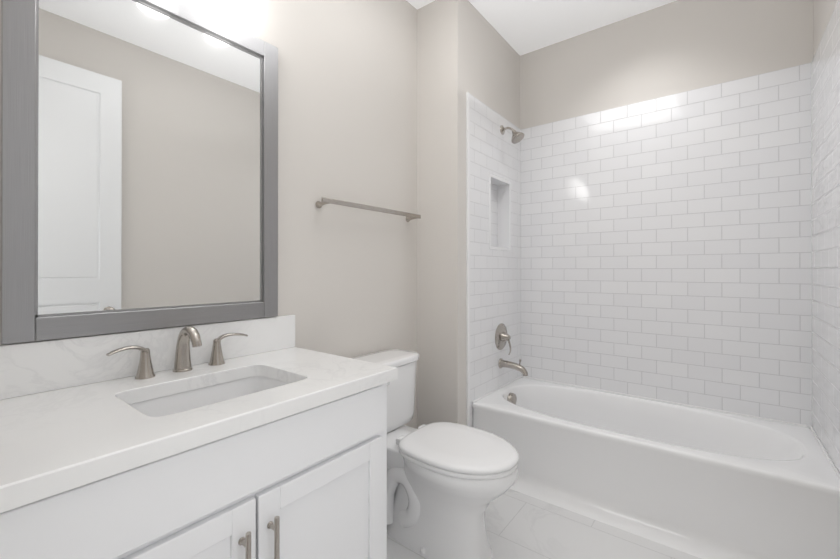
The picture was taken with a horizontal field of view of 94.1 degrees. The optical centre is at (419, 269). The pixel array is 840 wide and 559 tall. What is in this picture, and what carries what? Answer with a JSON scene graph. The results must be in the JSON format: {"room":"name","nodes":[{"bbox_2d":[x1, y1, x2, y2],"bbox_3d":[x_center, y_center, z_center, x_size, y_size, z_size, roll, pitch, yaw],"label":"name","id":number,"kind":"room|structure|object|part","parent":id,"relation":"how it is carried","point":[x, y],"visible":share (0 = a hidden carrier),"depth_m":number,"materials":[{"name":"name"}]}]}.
{"room":"bathroom","nodes":[
{"label":"bathroom","id":0,"kind":"room"},
{"bbox_2d":[0,0,416,428],"bbox_3d":[-0.682,-0.209,1.590,0.100,2.740,2.050,0,0,38],"label":"wall","id":1,"kind":"structure","parent":0,"point":[347,131],"depth_m":1.92,"materials":[{"name":"white paint"}]},
{"bbox_2d":[0,0,277,344],"bbox_3d":[-0.825,-0.357,1.297,0.028,1.095,0.774,0,0,38],"label":"mirror","id":2,"kind":"object","parent":1,"relation":"attached to","point":[138,165],"visible":0.98,"depth_m":1.21,"materials":[{"name":"mirror"}]},
{"bbox_2d":[180,0,253,31],"bbox_3d":[-0.795,-1.026,1.247,0.138,0.292,0.545,0,0,38],"label":"sconce","id":3,"kind":"object","parent":1,"relation":"attached to","point":[238,15],"visible":0.98,"depth_m":1.38,"materials":[{"name":"white glass"}]},
{"bbox_2d":[316,197,420,221],"bbox_3d":[-0.241,-0.297,2.021,0.075,0.040,0.710,0,0,38],"label":"towel rail","id":4,"kind":"object","parent":1,"relation":"attached to","point":[325,200],"visible":1,"depth_m":1.92,"materials":[{"name":"silver metal"}]},
{"bbox_2d":[417,0,465,428],"bbox_3d":[0.086,-0.207,2.353,0.388,2.740,0.095,0,0,38],"label":"wall","id":5,"kind":"structure","parent":0,"point":[441,207],"depth_m":2.27,"materials":[{"name":"white paint"}]},
{"bbox_2d":[466,0,519,128],"bbox_3d":[0.461,-1.301,2.613,0.108,0.550,0.770,0,0,38],"label":"wall","id":6,"kind":"structure","parent":0,"point":[492,69],"depth_m":2.53,"materials":[{"name":"white paint"}]},
{"bbox_2d":[406,0,676,55],"bbox_3d":[0.376,-1.630,1.389,2.027,0.100,3.015,0,0,38],"label":"ceiling","id":7,"kind":"structure","parent":0,"point":[521,27],"depth_m":2.43,"materials":[{"name":"white paint"}]},
{"bbox_2d":[387,489,700,558],"bbox_3d":[0.376,1.210,1.382,2.027,0.100,3.015,0,0,38],"label":"floor","id":8,"kind":"structure","parent":0,"point":[519,525],"depth_m":1.69,"materials":[{"name":"tile"}]},
{"bbox_2d":[0,315,397,558],"bbox_3d":[-0.631,0.670,1.066,0.613,0.979,1.075,0,0,38],"label":"bathroom vanity","id":9,"kind":"object","parent":8,"relation":"on","point":[261,438],"visible":1,"depth_m":0.98,"materials":[{"name":"white paint"}]},
{"bbox_2d":[106,326,247,379],"bbox_3d":[-0.740,0.256,1.254,0.144,0.149,0.416,0,0,38],"label":"faucet","id":10,"kind":"object","parent":9,"relation":"on","point":[142,354],"depth_m":1.26,"materials":[{"name":"silver metal"}]},
{"bbox_2d":[129,376,287,416],"bbox_3d":[-0.574,0.446,1.115,0.356,0.150,0.480,0,0,38],"label":"sink","id":11,"kind":"object","parent":9,"relation":"in","point":[183,399],"depth_m":1.22,"materials":[{"name":"white ceramic"}]},
{"bbox_2d":[352,349,518,558],"bbox_3d":[0.029,0.796,1.722,0.832,0.730,0.490,0,0,38],"label":"toilet","id":12,"kind":"object","parent":8,"relation":"on","point":[448,483],"visible":0.9,"depth_m":1.57,"materials":[{"name":"white ceramic"}]},
{"bbox_3d":[-0.212,0.604,1.908,0.224,0.343,0.490,0,0,38],"label":"tank","id":13,"kind":"part","parent":12,"relation":"part of","materials":[{"name":"white ceramic"}]},
{"bbox_3d":[0.157,0.739,1.624,0.510,0.046,0.376,0,0,38],"label":"seat","id":14,"kind":"part","parent":12,"relation":"part of","materials":[{"name":"white plastic"}]},
{"bbox_2d":[472,376,839,558],"bbox_3d":[1.101,0.969,2.089,1.518,0.386,0.790,0,0,38],"label":"tub","id":15,"kind":"object","parent":8,"relation":"on","point":[703,482],"visible":0.92,"depth_m":1.81,"materials":[{"name":"white ceramic"}]},
{"bbox_2d":[520,0,812,128],"bbox_3d":[1.375,-0.207,2.455,1.747,2.740,0.100,0,0,38],"label":"wall","id":16,"kind":"structure","parent":0,"point":[676,47],"depth_m":2.33,"materials":[{"name":"white paint"}]},
{"bbox_2d":[521,63,811,425],"bbox_3d":[1.345,-0.122,2.409,1.519,1.810,0.010,0,0,38],"label":"wall tile","id":17,"kind":"structure","parent":16,"relation":"attached to","point":[666,248],"depth_m":2.27,"materials":[{"name":"white tile"}]},
{"bbox_2d":[813,0,837,56],"bbox_3d":[1.140,-0.211,0.798,0.100,2.740,3.015,0,0,38],"label":"wall","id":18,"kind":"structure","parent":0,"point":[823,10],"depth_m":1.81,"materials":[{"name":"white paint"}]},
{"bbox_2d":[811,0,839,472],"bbox_3d":[1.716,-0.124,1.638,0.010,1.810,0.760,0,0,38],"label":"wall tile","id":19,"kind":"structure","parent":18,"relation":"attached to","point":[825,148],"depth_m":1.66,"materials":[{"name":"white tile"}]},
{"bbox_3d":[0.337,-0.206,2.768,0.280,2.740,0.870,0,0,38],"label":"wall","id":20,"kind":"structure","parent":0,"visible":0},
{"bbox_2d":[466,403,472,426],"bbox_3d":[0.267,0.973,2.339,0.108,0.380,0.110,0,0,38],"label":"wall tile strip","id":21,"kind":"object","parent":20,"relation":"attached to","point":[471,416],"visible":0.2,"depth_m":2.29,"materials":[{"name":"white tile"}]},
{"bbox_2d":[467,92,510,426],"bbox_3d":[0.454,0.068,2.497,0.006,2.191,0.586,0,0,38],"label":"trim","id":22,"kind":"structure","parent":20,"relation":"attached to","point":[468,251],"depth_m":2.27,"materials":[{"name":"white tile"}]},
{"bbox_2d":[466,92,520,403],"bbox_3d":[0.462,-0.121,2.603,0.118,1.810,0.760,0,0,38],"label":"wall tile","id":23,"kind":"structure","parent":20,"relation":"attached to","point":[495,288],"depth_m":2.51,"materials":[{"name":"white tile"}]},
{"bbox_2d":[495,323,510,354],"bbox_3d":[0.568,0.461,2.583,0.073,0.202,0.176,0,0,38],"label":"tub valve","id":24,"kind":"object","parent":23,"relation":"attached to","point":[502,337],"visible":1,"depth_m":2.57,"materials":[{"name":"silver metal"}]},
{"bbox_2d":[500,125,523,143],"bbox_3d":[0.611,-0.896,2.576,0.154,0.135,0.092,0,0,38],"label":"shower head","id":25,"kind":"object","parent":23,"relation":"attached to","point":[517,137],"visible":1,"depth_m":2.56},
{"bbox_2d":[498,358,527,375],"bbox_3d":[0.611,0.630,2.544,0.188,0.102,0.066,0,0,38],"label":"tub spout","id":26,"kind":"object","parent":23,"relation":"attached to","point":[512,365],"visible":1,"depth_m":2.53,"materials":[{"name":"silver metal"}]}
]}

